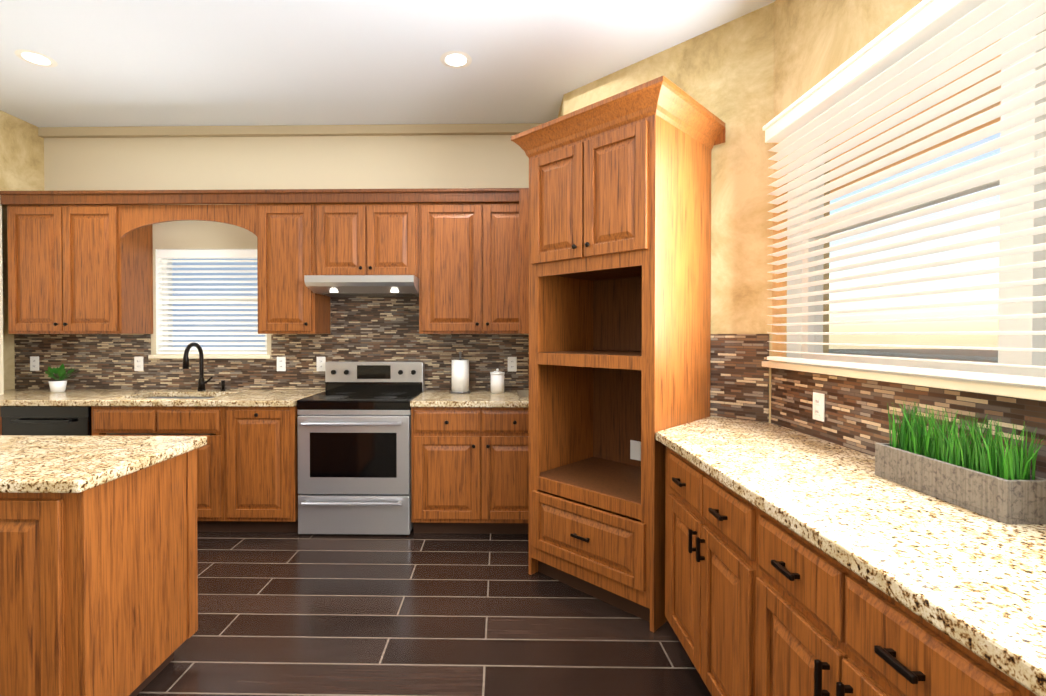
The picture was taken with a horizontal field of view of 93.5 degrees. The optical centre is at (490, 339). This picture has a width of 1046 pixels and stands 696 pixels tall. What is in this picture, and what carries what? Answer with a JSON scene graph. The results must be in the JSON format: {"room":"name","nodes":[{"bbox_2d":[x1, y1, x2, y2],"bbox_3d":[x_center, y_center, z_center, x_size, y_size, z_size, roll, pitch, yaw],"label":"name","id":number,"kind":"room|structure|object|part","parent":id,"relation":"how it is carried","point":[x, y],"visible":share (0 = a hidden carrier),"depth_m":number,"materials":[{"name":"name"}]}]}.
{"room":"kitchen","nodes":[
{"label":"kitchen","id":0,"kind":"room"},
{"bbox_2d":[2,205,14,389],"bbox_3d":[-3.964,-0.158,1.242,0.150,3.000,5.750,0,1,1],"label":"wall","id":1,"kind":"structure","parent":0,"point":[9,361],"depth_m":3.90,"materials":[{"name":"paint"}]},
{"bbox_2d":[0,110,43,394],"bbox_3d":[-3.729,-0.178,3.112,0.250,3.000,1.700,0,1,1],"label":"wall","id":2,"kind":"structure","parent":0,"point":[21,155],"depth_m":3.72,"materials":[{"name":"paint"}]},
{"bbox_2d":[44,135,528,397],"bbox_3d":[-1.663,-0.187,3.999,4.350,3.000,0.150,0,1,1],"label":"wall","id":3,"kind":"structure","parent":0,"point":[335,162],"depth_m":3.92,"materials":[{"name":"beige paint"}]},
{"bbox_2d":[0,190,155,333],"bbox_3d":[-3.136,-0.565,3.771,0.850,1.040,0.348,0,1,1],"label":"upper cabinet","id":4,"kind":"object","parent":3,"relation":"attached to","point":[80,261],"depth_m":3.60,"materials":[{"name":"brown wood"}]},
{"bbox_2d":[148,355,270,358],"bbox_3d":[-2.239,0.138,3.920,0.980,0.028,0.033,0,1,1],"label":"sill","id":5,"kind":"structure","parent":3,"relation":"attached to","point":[211,356],"depth_m":3.90,"materials":[{"name":"beige"}]},
{"bbox_2d":[155,249,266,354],"bbox_3d":[-2.238,-0.302,3.999,0.900,0.850,0.128,0,1,1],"label":"window","id":6,"kind":"structure","parent":3,"relation":"in","point":[158,311],"depth_m":4.01,"materials":[{"name":"white paint"}]},
{"bbox_2d":[157,250,266,353],"bbox_3d":[-2.238,-0.303,3.966,0.884,0.836,0.054,0,1,1],"label":"window blind","id":7,"kind":"object","parent":6,"relation":"attached to","point":[206,254],"visible":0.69,"depth_m":3.96,"materials":[{"name":"white plastic"}]},
{"bbox_2d":[14,297,528,389],"bbox_3d":[-1.664,0.006,3.920,4.346,0.785,0.008,0,1,1],"label":"backsplash","id":8,"kind":"structure","parent":3,"relation":"attached to","point":[374,329],"depth_m":3.91,"materials":[{"name":"tile"}]},
{"bbox_2d":[30,356,38,370],"bbox_3d":[-3.669,0.193,3.950,0.072,0.116,0.010,0,1,1],"label":"electrical outlet","id":9,"kind":"object","parent":8,"relation":"attached to","point":[34,363],"visible":1,"depth_m":3.95,"materials":[{"name":"white paint"}]},
{"bbox_2d":[134,357,142,370],"bbox_3d":[-2.819,0.194,3.934,0.072,0.116,0.010,0,1,1],"label":"electrical outlet","id":10,"kind":"object","parent":8,"relation":"attached to","point":[138,363],"visible":1,"depth_m":3.93,"materials":[{"name":"white paint"}]},
{"bbox_2d":[277,357,285,370],"bbox_3d":[-1.669,0.194,3.913,0.072,0.116,0.010,0,1,1],"label":"electrical outlet","id":11,"kind":"object","parent":8,"relation":"attached to","point":[281,363],"visible":1,"depth_m":3.91,"materials":[{"name":"white paint"}]},
{"bbox_2d":[317,357,325,370],"bbox_3d":[-1.349,0.194,3.907,0.072,0.116,0.010,0,1,1],"label":"electrical outlet","id":12,"kind":"object","parent":8,"relation":"attached to","point":[321,361],"visible":0.98,"depth_m":3.90,"materials":[{"name":"white paint"}]},
{"bbox_2d":[508,357,516,371],"bbox_3d":[0.170,0.194,3.879,0.072,0.116,0.010,0,1,1],"label":"electrical outlet","id":13,"kind":"object","parent":8,"relation":"attached to","point":[512,364],"visible":1,"depth_m":3.88,"materials":[{"name":"white paint"}]},
{"bbox_2d":[38,123,542,137],"bbox_3d":[-1.540,-1.650,3.880,4.096,0.068,0.048,0,1,1],"label":"trim","id":14,"kind":"structure","parent":3,"relation":"attached to","point":[286,130],"depth_m":3.86,"materials":[{"name":"beige paint"}]},
{"bbox_2d":[252,189,329,333],"bbox_3d":[-1.491,-0.564,3.741,0.422,1.040,0.348,0,1,1],"label":"upper cabinet","id":15,"kind":"object","parent":3,"relation":"attached to","point":[283,220],"depth_m":3.57,"materials":[{"name":"brown wood"}]},
{"bbox_2d":[316,189,419,279],"bbox_3d":[-0.898,-0.767,3.728,0.756,0.635,0.348,0,1,1],"label":"upper cabinet","id":16,"kind":"object","parent":3,"relation":"attached to","point":[359,231],"depth_m":3.56,"materials":[{"name":"brown wood"}]},
{"bbox_2d":[304,275,418,296],"bbox_3d":[-0.900,-0.390,3.637,0.756,0.110,0.518,0,1,1],"label":"range hood","id":17,"kind":"object","parent":16,"relation":"attached to","point":[367,285],"visible":0.92,"depth_m":3.41,"materials":[{"name":"silver metal"}]},
{"bbox_2d":[419,188,491,333],"bbox_3d":[-0.255,-0.564,3.718,0.522,1.040,0.348,0,1,1],"label":"upper cabinet","id":18,"kind":"object","parent":3,"relation":"attached to","point":[455,282],"depth_m":3.55,"materials":[{"name":"brown wood"}]},
{"bbox_2d":[492,188,519,333],"bbox_3d":[0.079,-0.564,3.711,0.257,1.040,0.348,0,1,1],"label":"upper cabinet","id":19,"kind":"object","parent":3,"relation":"attached to","point":[505,201],"depth_m":3.54,"materials":[{"name":"brown wood"}]},
{"bbox_2d":[0,0,775,126],"bbox_3d":[-1.231,-1.687,1.099,5.620,0.060,5.900,0,1,1],"label":"ceiling","id":20,"kind":"structure","parent":0,"point":[126,63],"depth_m":2.90,"materials":[{"name":"white paint"}]},
{"bbox_2d":[14,49,57,66],"bbox_3d":[-2.707,-1.673,2.928,0.190,0.004,0.190,0,1,1],"label":"recessed light","id":21,"kind":"object","parent":20,"relation":"in","point":[35,58],"visible":1,"depth_m":2.92,"materials":[{"name":"white paint"}]},
{"bbox_2d":[440,51,471,68],"bbox_3d":[-0.207,-1.673,2.941,0.190,0.004,0.190,0,1,1],"label":"recessed light","id":22,"kind":"object","parent":20,"relation":"in","point":[455,59],"visible":1,"depth_m":2.93,"materials":[{"name":"white paint"}]},
{"bbox_2d":[137,528,711,695],"bbox_3d":[-1.231,1.373,1.132,5.620,0.060,5.900,0,1,1],"label":"floor","id":23,"kind":"structure","parent":0,"point":[410,614],"depth_m":2.26,"materials":[{"name":"tile"}]},
{"bbox_2d":[0,406,91,435],"bbox_3d":[-2.995,0.882,3.614,0.610,0.870,0.688,0,1,1],"label":"dishwasher","id":24,"kind":"object","parent":23,"relation":"on","point":[49,420],"visible":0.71,"depth_m":3.30,"materials":[{"name":"black plastic"}]},
{"bbox_2d":[0,449,197,695],"bbox_3d":[-2.242,0.898,1.821,1.972,0.875,0.590,0,1,1],"label":"kitchen island","id":25,"kind":"object","parent":23,"relation":"on","point":[39,642],"depth_m":1.59,"materials":[{"name":"brown wood"}]},
{"bbox_2d":[0,435,206,492],"bbox_3d":[-2.251,0.441,1.824,2.035,0.040,0.655,0,1,1],"label":"island countertop","id":26,"kind":"structure","parent":25,"relation":"on","point":[52,464],"depth_m":1.76,"materials":[{"name":"stone"}]},
{"bbox_3d":[-1.267,0.853,1.812,0.022,0.785,0.570,0,1,1],"label":"kitchen island panel","id":27,"kind":"part","parent":25,"relation":"part of","materials":[{"name":"brown wood"}]},
{"bbox_2d":[216,405,298,531],"bbox_3d":[-1.555,0.880,3.603,0.500,0.876,0.658,0,1,1],"label":"base cabinet","id":28,"kind":"object","parent":23,"relation":"on","point":[257,447],"depth_m":3.28,"materials":[{"name":"brown wood"}]},
{"bbox_2d":[297,362,423,534],"bbox_3d":[-0.912,0.747,3.566,0.762,1.140,0.684,0,1,1],"label":"stove","id":29,"kind":"object","parent":23,"relation":"on","point":[354,452],"visible":0.94,"depth_m":3.28,"materials":[{"name":"silver metal"}]},
{"bbox_2d":[411,407,491,533],"bbox_3d":[-0.260,0.880,3.579,0.523,0.876,0.658,0,1,1],"label":"base cabinet","id":30,"kind":"object","parent":23,"relation":"on","point":[470,470],"depth_m":3.25,"materials":[{"name":"brown wood"}]},
{"bbox_2d":[0,389,528,407],"bbox_3d":[-1.699,0.422,3.592,4.288,0.040,0.673,0,1,1],"label":"countertop","id":31,"kind":"structure","parent":30,"relation":"on","point":[226,398],"depth_m":3.37,"materials":[{"name":"stone"}]},
{"bbox_2d":[45,364,77,391],"bbox_3d":[-3.306,0.290,3.759,0.216,0.219,0.236,0,1,1],"label":"plant","id":32,"kind":"object","parent":31,"relation":"on","point":[56,385],"visible":1,"depth_m":3.75,"materials":[{"name":"green plant"}]},
{"bbox_2d":[106,397,213,434],"bbox_3d":[-2.266,0.545,3.573,0.720,0.204,0.440,0,1,1],"label":"sink basin","id":33,"kind":"object","parent":31,"relation":"in","point":[166,433],"visible":0.04,"depth_m":3.36,"materials":[{"name":"silver metal"}]},
{"bbox_2d":[183,342,225,390],"bbox_3d":[-2.183,0.210,3.745,0.215,0.379,0.241,0,1,1],"label":"faucet","id":34,"kind":"object","parent":31,"relation":"on","point":[202,382],"visible":1,"depth_m":3.82,"materials":[{"name":"brown metal"}]},
{"bbox_2d":[450,351,469,393],"bbox_3d":[-0.228,0.244,3.702,0.150,0.312,0.150,0,1,1],"label":"paper towel","id":35,"kind":"object","parent":31,"relation":"on","point":[460,375],"visible":1,"depth_m":3.65,"materials":[{"name":"white paper"}]},
{"bbox_2d":[490,368,504,393],"bbox_3d":[0.052,0.308,3.697,0.110,0.183,0.110,0,1,1],"label":"canister","id":36,"kind":"object","parent":31,"relation":"on","point":[497,381],"visible":1,"depth_m":3.65,"materials":[{"name":"white ceramic"}]},
{"bbox_2d":[492,407,523,533],"bbox_3d":[0.076,0.880,3.572,0.258,0.876,0.658,0,1,1],"label":"base cabinet","id":37,"kind":"object","parent":23,"relation":"on","point":[507,422],"depth_m":3.24,"materials":[{"name":"brown wood"}]},
{"bbox_2d":[524,408,528,533],"bbox_3d":[0.301,0.882,3.359,0.200,0.876,0.240,0,1,1],"label":"base cabinet","id":38,"kind":"object","parent":23,"relation":"on","point":[526,410],"depth_m":3.24,"materials":[{"name":"brown wood"}]},
{"bbox_2d":[511,76,724,631],"bbox_3d":[0.674,0.094,2.681,0.687,2.465,0.904,-1,1,-44],"label":"tall cabinet","id":39,"kind":"object","parent":23,"relation":"on","point":[619,274],"visible":1,"depth_m":2.50,"materials":[{"name":"brown wood"}]},
{"bbox_2d":[665,446,744,695],"bbox_3d":[1.071,0.899,1.789,0.638,0.876,0.790,0,1,1],"label":"base cabinet","id":40,"kind":"object","parent":23,"relation":"on","point":[705,519],"depth_m":1.71,"materials":[{"name":"brown wood"}]},
{"bbox_2d":[745,500,1000,695],"bbox_3d":[1.057,0.907,1.034,0.638,0.876,0.720,0,1,1],"label":"base cabinet","id":41,"kind":"object","parent":23,"relation":"on","point":[758,602],"depth_m":1.07,"materials":[{"name":"brown wood"}]},
{"bbox_2d":[1001,671,1036,695],"bbox_3d":[1.042,0.915,0.229,0.638,0.876,0.890,0,1,1],"label":"base cabinet","id":42,"kind":"object","parent":23,"relation":"on","point":[1009,687],"depth_m":0.70,"materials":[{"name":"brown wood"}]},
{"bbox_2d":[656,416,1045,695],"bbox_3d":[1.053,0.447,1.224,0.652,0.040,2.888,0,1,1],"label":"countertop","id":43,"kind":"structure","parent":42,"relation":"on","point":[974,582],"depth_m":1.09,"materials":[{"name":"stone"}]},
{"bbox_2d":[875,399,1045,523],"bbox_3d":[1.252,0.306,1.333,0.123,0.238,0.404,0,1,1],"label":"planter box","id":44,"kind":"object","parent":43,"relation":"on","point":[960,470],"visible":1,"depth_m":1.26,"materials":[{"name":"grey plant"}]},
{"bbox_2d":[558,95,563,116],"bbox_3d":[0.582,-0.184,3.707,0.150,3.000,0.650,0,1,1],"label":"wall","id":45,"kind":"structure","parent":0,"point":[561,112],"depth_m":3.43,"materials":[{"name":"paint"}]},
{"bbox_2d":[564,2,773,422],"bbox_3d":[1.007,-0.176,2.967,0.150,3.000,1.301,-1,1,-44],"label":"wall","id":46,"kind":"structure","parent":0,"point":[724,73],"depth_m":2.57,"materials":[{"name":"paint"}]},
{"bbox_2d":[710,334,768,421],"bbox_3d":[1.285,0.191,2.566,0.008,0.443,0.308,-1,1,-44],"label":"backsplash","id":47,"kind":"structure","parent":46,"relation":"attached to","point":[739,381],"depth_m":2.55,"materials":[{"name":"tile"}]},
{"bbox_2d":[772,0,922,362],"bbox_3d":[1.467,-0.150,0.455,0.200,3.000,4.380,0,1,1],"label":"wall","id":48,"kind":"structure","parent":0,"point":[816,42],"depth_m":2.17,"materials":[{"name":"paint"}]},
{"bbox_2d":[762,361,1045,400],"bbox_3d":[1.352,0.134,1.209,0.053,0.027,2.476,0,1,1],"label":"sill","id":49,"kind":"structure","parent":48,"relation":"attached to","point":[1026,392],"depth_m":1.50,"materials":[{"name":"beige"}]},
{"bbox_2d":[771,368,1045,478],"bbox_3d":[1.373,0.288,1.106,0.008,0.280,2.668,0,1,1],"label":"backsplash","id":50,"kind":"structure","parent":48,"relation":"attached to","point":[856,418],"depth_m":1.76,"materials":[{"name":"tile"}]},
{"bbox_2d":[813,392,824,421],"bbox_3d":[1.382,0.283,2.072,0.010,0.116,0.072,0,1,1],"label":"electrical outlet","id":51,"kind":"object","parent":50,"relation":"attached to","point":[818,406],"visible":1,"depth_m":2.06,"materials":[{"name":"white plastic"}]},
{"bbox_2d":[830,39,1000,192],"bbox_3d":[2.129,-1.204,1.342,1.070,0.150,9.000,0,1,1],"label":"soffit","id":52,"kind":"structure","parent":48,"relation":"attached to","point":[930,135],"depth_m":2.69,"materials":[{"name":"brown"}]},
{"bbox_2d":[786,0,1045,387],"bbox_3d":[1.453,-0.433,1.243,0.138,1.110,2.160,0,1,1],"label":"window","id":53,"kind":"structure","parent":48,"relation":"in","point":[1034,358],"depth_m":1.46,"materials":[{"name":"white paint"}]},
{"bbox_2d":[763,0,1045,386],"bbox_3d":[1.333,-0.452,1.245,0.093,1.123,2.250,0,1,1],"label":"window blind","id":54,"kind":"object","parent":53,"relation":"attached to","point":[921,36],"visible":1,"depth_m":1.53,"materials":[{"name":"white plastic"}]},
{"label":"outside","id":55,"kind":"structure","parent":0,"visible":0},
{"bbox_2d":[829,349,997,362],"bbox_3d":[10.121,1.702,9.726,100.000,0.100,100.000,0,1,1],"label":"ground","id":56,"kind":"structure","parent":55,"point":[931,352],"depth_m":45.26,"materials":[{"name":"beige"}]},
{"bbox_2d":[172,259,264,346],"bbox_3d":[-2.303,-2.442,13.914,10.600,8.100,8.600,0,1,1],"label":"sky","id":57,"kind":"structure","parent":56,"relation":"on","point":[213,289],"depth_m":9.99,"materials":[{"name":"blue"}]}
]}

